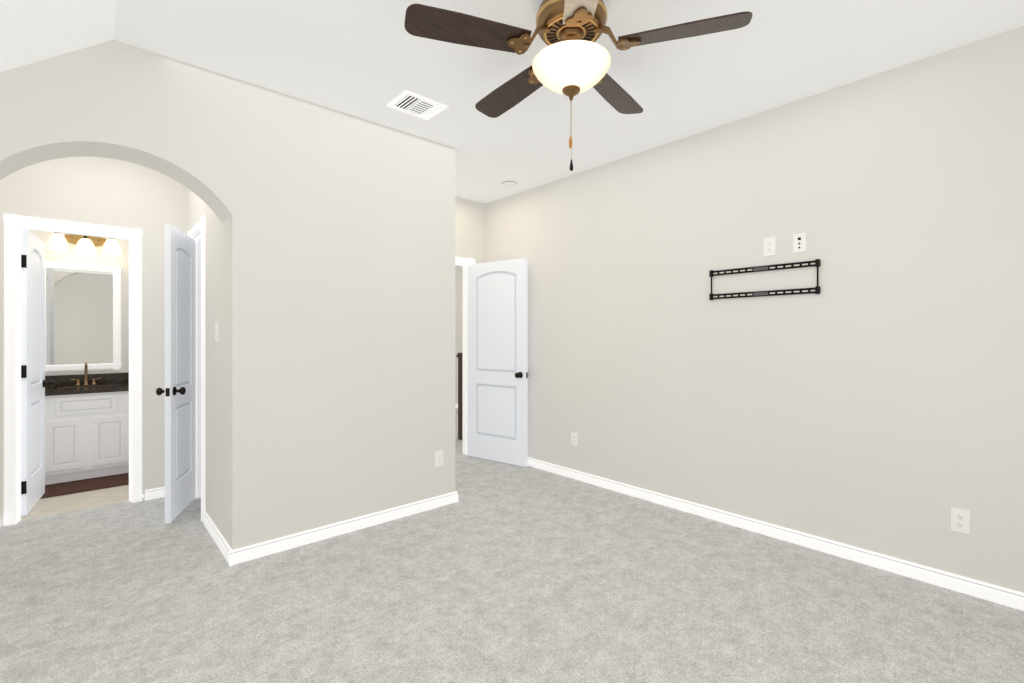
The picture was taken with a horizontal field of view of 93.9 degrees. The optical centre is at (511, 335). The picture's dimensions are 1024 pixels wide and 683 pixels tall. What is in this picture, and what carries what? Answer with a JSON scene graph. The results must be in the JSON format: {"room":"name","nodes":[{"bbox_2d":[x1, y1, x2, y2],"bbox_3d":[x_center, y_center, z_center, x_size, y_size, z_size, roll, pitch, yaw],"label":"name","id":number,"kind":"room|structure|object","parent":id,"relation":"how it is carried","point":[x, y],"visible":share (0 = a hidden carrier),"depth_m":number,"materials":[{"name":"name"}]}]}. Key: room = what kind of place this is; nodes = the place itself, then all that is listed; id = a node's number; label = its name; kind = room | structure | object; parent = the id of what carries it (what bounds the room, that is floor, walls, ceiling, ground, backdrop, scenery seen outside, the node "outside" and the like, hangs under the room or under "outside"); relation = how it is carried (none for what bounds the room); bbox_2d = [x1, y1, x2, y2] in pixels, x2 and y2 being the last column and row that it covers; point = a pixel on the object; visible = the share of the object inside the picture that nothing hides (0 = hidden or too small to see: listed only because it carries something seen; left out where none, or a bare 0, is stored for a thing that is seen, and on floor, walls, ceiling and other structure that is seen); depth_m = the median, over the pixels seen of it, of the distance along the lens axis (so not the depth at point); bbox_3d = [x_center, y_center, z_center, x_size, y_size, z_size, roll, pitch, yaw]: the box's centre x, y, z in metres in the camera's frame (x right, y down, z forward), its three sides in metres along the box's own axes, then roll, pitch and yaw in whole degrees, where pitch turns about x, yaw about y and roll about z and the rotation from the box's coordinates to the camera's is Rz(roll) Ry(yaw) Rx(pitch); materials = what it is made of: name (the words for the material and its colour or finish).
{"room":"empty bedroom","nodes":[
{"label":"empty bedroom","id":0,"kind":"room"},
{"bbox_2d":[0,0,116,71],"bbox_3d":[-1.151,-1.025,0.525,1.220,1.062,3.796,0,0,-42],"label":"ceiling","id":1,"kind":"structure","parent":0,"point":[32,31],"depth_m":2.02,"materials":[{"name":"paint"}]},
{"bbox_2d":[21,485,128,519],"bbox_3d":[-3.307,1.334,4.474,3.256,0.100,1.560,0,0,-42],"label":"floor","id":2,"kind":"structure","parent":0,"point":[73,502],"depth_m":3.71,"materials":[{"name":"beige tile"}]},
{"bbox_2d":[40,473,128,498],"bbox_3d":[-3.578,1.278,4.165,1.300,0.012,0.420,0,0,-42],"label":"bath rug","id":3,"kind":"object","parent":2,"relation":"on","point":[76,486],"visible":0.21,"depth_m":4.07,"materials":[{"name":"brown fabric"}]},
{"bbox_2d":[45,388,128,484],"bbox_3d":[-3.845,0.894,4.480,1.820,0.780,0.588,0,0,-42],"label":"bathroom vanity","id":4,"kind":"object","parent":2,"relation":"on","point":[86,425],"depth_m":4.21,"materials":[{"name":"white wood"}]},
{"bbox_2d":[45,384,128,395],"bbox_3d":[-3.842,0.487,4.476,1.840,0.035,0.597,0,0,-42],"label":"countertop","id":5,"kind":"structure","parent":4,"relation":"on","point":[57,387],"depth_m":4.27,"materials":[{"name":"black stone"}]},
{"bbox_2d":[73,364,100,383],"bbox_3d":[-4.061,0.369,4.557,0.224,0.201,0.073,0,0,-42],"label":"faucet","id":6,"kind":"object","parent":5,"relation":"on","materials":[{"name":"gold metal"}]},
{"bbox_2d":[81,384,112,387],"bbox_3d":[-3.926,0.544,4.405,0.410,0.140,0.295,0,0,-42],"label":"sink","id":7,"kind":"object","parent":5,"relation":"in","point":[82,385],"depth_m":4.55,"materials":[{"name":"white ceramic"}]},
{"bbox_2d":[29,230,128,375],"bbox_3d":[-4.027,-0.086,4.796,2.370,2.740,0.120,0,0,-42],"label":"wall","id":8,"kind":"structure","parent":0,"point":[100,259],"depth_m":4.75,"materials":[{"name":"paint"}]},
{"bbox_2d":[45,261,120,371],"bbox_3d":[-4.145,-0.179,4.592,0.602,1.023,0.024,0,0,-42],"label":"bathroom mirror","id":9,"kind":"object","parent":8,"relation":"attached to","point":[82,315],"visible":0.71,"depth_m":4.60,"materials":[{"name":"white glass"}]},
{"bbox_2d":[45,232,122,255],"bbox_3d":[-4.059,-0.882,4.550,0.559,0.208,0.201,0,0,-42],"label":"sconce","id":10,"kind":"object","parent":8,"relation":"attached to","point":[85,245],"visible":0.81,"depth_m":4.53,"materials":[{"name":"white glass"}]},
{"bbox_2d":[45,372,128,387],"bbox_3d":[-4.033,0.419,4.691,1.840,0.100,0.022,0,0,-42],"label":"backsplash","id":11,"kind":"structure","parent":8,"relation":"attached to","point":[106,378],"depth_m":4.69,"materials":[{"name":"black stone"}]},
{"bbox_2d":[0,157,186,525],"bbox_3d":[-2.788,-0.086,3.892,3.016,2.740,0.120,0,0,-42],"label":"wall","id":12,"kind":"structure","parent":0,"point":[149,203],"depth_m":3.68,"materials":[{"name":"paint"}]},
{"bbox_2d":[21,229,54,515],"bbox_3d":[-3.607,0.257,3.637,0.170,2.030,0.612,0,0,-42],"label":"door","id":13,"kind":"structure","parent":12,"relation":"in","point":[34,383],"depth_m":3.54,"materials":[{"name":"white wood"}]},
{"bbox_2d":[4,214,141,525],"bbox_3d":[-3.201,0.229,3.524,0.740,2.110,0.158,0,0,-42],"label":"door frame","id":14,"kind":"structure","parent":12,"relation":"attached to","point":[14,225],"depth_m":3.31,"materials":[{"name":"white wood"}]},
{"bbox_2d":[142,487,164,500],"bbox_3d":[-2.763,1.245,3.807,0.291,0.078,0.040,0,0,-42],"label":"baseboard","id":15,"kind":"structure","parent":12,"relation":"attached to","point":[155,493],"depth_m":3.77,"materials":[{"name":"white wood"}]},
{"bbox_2d":[187,188,222,535],"bbox_3d":[-2.163,-0.086,3.441,0.120,2.740,1.384,0,0,-42],"label":"wall","id":16,"kind":"structure","parent":0,"point":[198,208],"depth_m":3.09,"materials":[{"name":"paint"}]},
{"bbox_2d":[156,224,195,523],"bbox_3d":[-2.442,0.257,3.494,0.292,2.030,0.529,0,0,-42],"label":"closet door","id":17,"kind":"structure","parent":16,"relation":"in","point":[179,391],"depth_m":3.42,"materials":[{"name":"white wood"}]},
{"bbox_2d":[187,216,204,520],"bbox_3d":[-2.302,0.229,3.598,0.158,2.110,0.695,0,0,-42],"label":"door frame","id":18,"kind":"structure","parent":16,"relation":"attached to","point":[196,232],"depth_m":3.68,"materials":[{"name":"white wood"}]},
{"bbox_2d":[203,512,229,558],"bbox_3d":[-1.849,1.245,2.987,0.015,0.078,0.780,0,0,-42],"label":"baseboard","id":19,"kind":"structure","parent":16,"relation":"attached to","point":[211,527],"depth_m":2.97,"materials":[{"name":"white wood"}]},
{"bbox_2d":[215,323,218,341],"bbox_3d":[-1.850,-0.021,2.992,0.011,0.115,0.070,0,0,-42],"label":"light switch","id":20,"kind":"object","parent":16,"relation":"attached to","point":[216,332],"visible":0.98,"depth_m":2.97,"materials":[{"name":"white plastic"}]},
{"bbox_2d":[0,40,454,549],"bbox_3d":[-1.740,-0.086,2.716,3.256,2.740,0.260,0,0,-42],"label":"wall","id":21,"kind":"structure","parent":0,"point":[338,316],"depth_m":2.93,"materials":[{"name":"paint"}]},
{"bbox_2d":[226,491,457,565],"bbox_3d":[-1.001,1.245,3.191,1.551,0.078,0.015,0,0,-42],"label":"baseboard","id":22,"kind":"structure","parent":21,"relation":"attached to","point":[251,552],"depth_m":3.05,"materials":[{"name":"white wood"}]},
{"bbox_2d":[435,451,442,466],"bbox_3d":[-0.548,0.926,3.599,0.070,0.115,0.009,0,0,-42],"label":"electrical outlet","id":23,"kind":"object","parent":21,"relation":"attached to","point":[438,458],"visible":1,"depth_m":3.59,"materials":[{"name":"white plastic"}]},
{"bbox_2d":[455,265,462,403],"bbox_3d":[-1.959,-0.086,7.711,3.304,2.740,0.120,0,0,-42],"label":"wall","id":24,"kind":"structure","parent":0,"point":[458,309],"depth_m":8.53,"materials":[{"name":"paint"}]},
{"bbox_2d":[455,197,485,263],"bbox_3d":[-0.758,-0.086,4.923,1.147,2.740,0.120,0,0,-42],"label":"wall","id":25,"kind":"structure","parent":0,"point":[470,229],"depth_m":5.12,"materials":[{"name":"paint"}]},
{"bbox_2d":[455,257,474,454],"bbox_3d":[-0.777,0.229,4.907,0.890,2.110,0.158,0,0,-42],"label":"door frame","id":26,"kind":"structure","parent":25,"relation":"attached to","point":[463,262],"depth_m":5.15,"materials":[{"name":"white wood"}]},
{"bbox_2d":[467,258,527,466],"bbox_3d":[-0.140,0.257,4.894,0.246,2.030,0.748,0,0,-42],"label":"entry door","id":27,"kind":"structure","parent":25,"relation":"in","point":[497,360],"depth_m":4.84,"materials":[{"name":"white wood"}]},
{"bbox_2d":[0,408,1023,682],"bbox_3d":[-0.555,1.334,3.779,6.440,0.100,7.860,0,0,-42],"label":"floor","id":28,"kind":"structure","parent":0,"point":[498,572],"depth_m":2.29,"materials":[{"name":"grey carpet"}]},
{"bbox_2d":[456,353,462,439],"bbox_3d":[-0.003,0.747,6.481,1.740,1.075,0.120,0,0,-42],"label":"stair railing","id":29,"kind":"object","parent":28,"relation":"on","point":[460,395],"visible":0.04,"depth_m":5.91,"materials":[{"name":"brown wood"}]},
{"bbox_2d":[113,0,1023,203],"bbox_3d":[-0.555,-1.506,3.779,6.440,0.100,7.860,0,0,-42],"label":"ceiling","id":30,"kind":"structure","parent":0,"point":[369,60],"depth_m":2.52,"materials":[{"name":"paint"}]},
{"bbox_2d":[387,90,447,119],"bbox_3d":[-0.597,-1.452,3.021,0.299,0.008,0.247,0,0,-42],"label":"ceiling vent","id":31,"kind":"object","parent":30,"relation":"in","point":[414,104],"visible":1,"depth_m":3.01,"materials":[{"name":"white metal"}]},
{"bbox_2d":[502,180,516,187],"bbox_3d":[-0.022,-1.434,4.534,0.144,0.044,0.144,0,0,-42],"label":"smoke detector","id":32,"kind":"object","parent":30,"relation":"attached to","point":[509,183],"visible":1,"depth_m":4.49,"materials":[{"name":"white plastic"}]},
{"bbox_2d":[404,0,752,170],"bbox_3d":[0.245,-1.088,2.121,1.364,0.736,1.340,0,0,-42],"label":"fan","id":33,"kind":"object","parent":30,"relation":"hanging from","point":[572,59],"visible":1,"depth_m":1.98,"materials":[{"name":"brown wood"}]},
{"bbox_2d":[486,26,1023,592],"bbox_3d":[1.331,-0.086,3.531,0.120,2.740,4.980,0,0,-42],"label":"wall","id":34,"kind":"structure","parent":0,"point":[870,398],"depth_m":2.87,"materials":[{"name":"paint"}]},
{"bbox_2d":[571,432,576,445],"bbox_3d":[0.559,0.928,4.300,0.009,0.115,0.070,0,0,-42],"label":"electrical outlet","id":35,"kind":"object","parent":34,"relation":"attached to","point":[573,438],"visible":1,"depth_m":4.30,"materials":[{"name":"white plastic"}]},
{"bbox_2d":[709,259,820,299],"bbox_3d":[1.615,-0.355,3.106,0.022,0.207,0.675,0,0,-42],"label":"mount","id":36,"kind":"object","parent":34,"relation":"attached to","point":[815,263],"visible":1,"depth_m":3.07,"materials":[{"name":"black metal"}]},
{"bbox_2d":[764,237,775,255],"bbox_3d":[1.655,-0.573,3.071,0.009,0.115,0.070,0,0,-42],"label":"outlet","id":37,"kind":"object","parent":34,"relation":"attached to","point":[769,246],"visible":1,"depth_m":3.06,"materials":[{"name":"white plastic"}]},
{"bbox_2d":[528,457,1023,610],"bbox_3d":[1.281,1.245,3.485,0.015,0.078,4.740,0,0,-42],"label":"baseboard","id":38,"kind":"structure","parent":34,"relation":"attached to","point":[985,591],"depth_m":2.86,"materials":[{"name":"white wood"}]},
{"bbox_2d":[793,233,805,252],"bbox_3d":[1.768,-0.572,2.941,0.013,0.115,0.070,0,0,-42],"label":"outlet","id":39,"kind":"object","parent":34,"relation":"attached to","point":[799,242],"visible":1,"depth_m":2.94,"materials":[{"name":"white plastic"}]},
{"bbox_2d":[951,507,969,533],"bbox_3d":[2.252,0.929,2.401,0.009,0.115,0.070,0,0,-42],"label":"electrical outlet","id":40,"kind":"object","parent":34,"relation":"attached to","point":[960,520],"visible":1,"depth_m":2.40,"materials":[{"name":"white plastic"}]}
]}

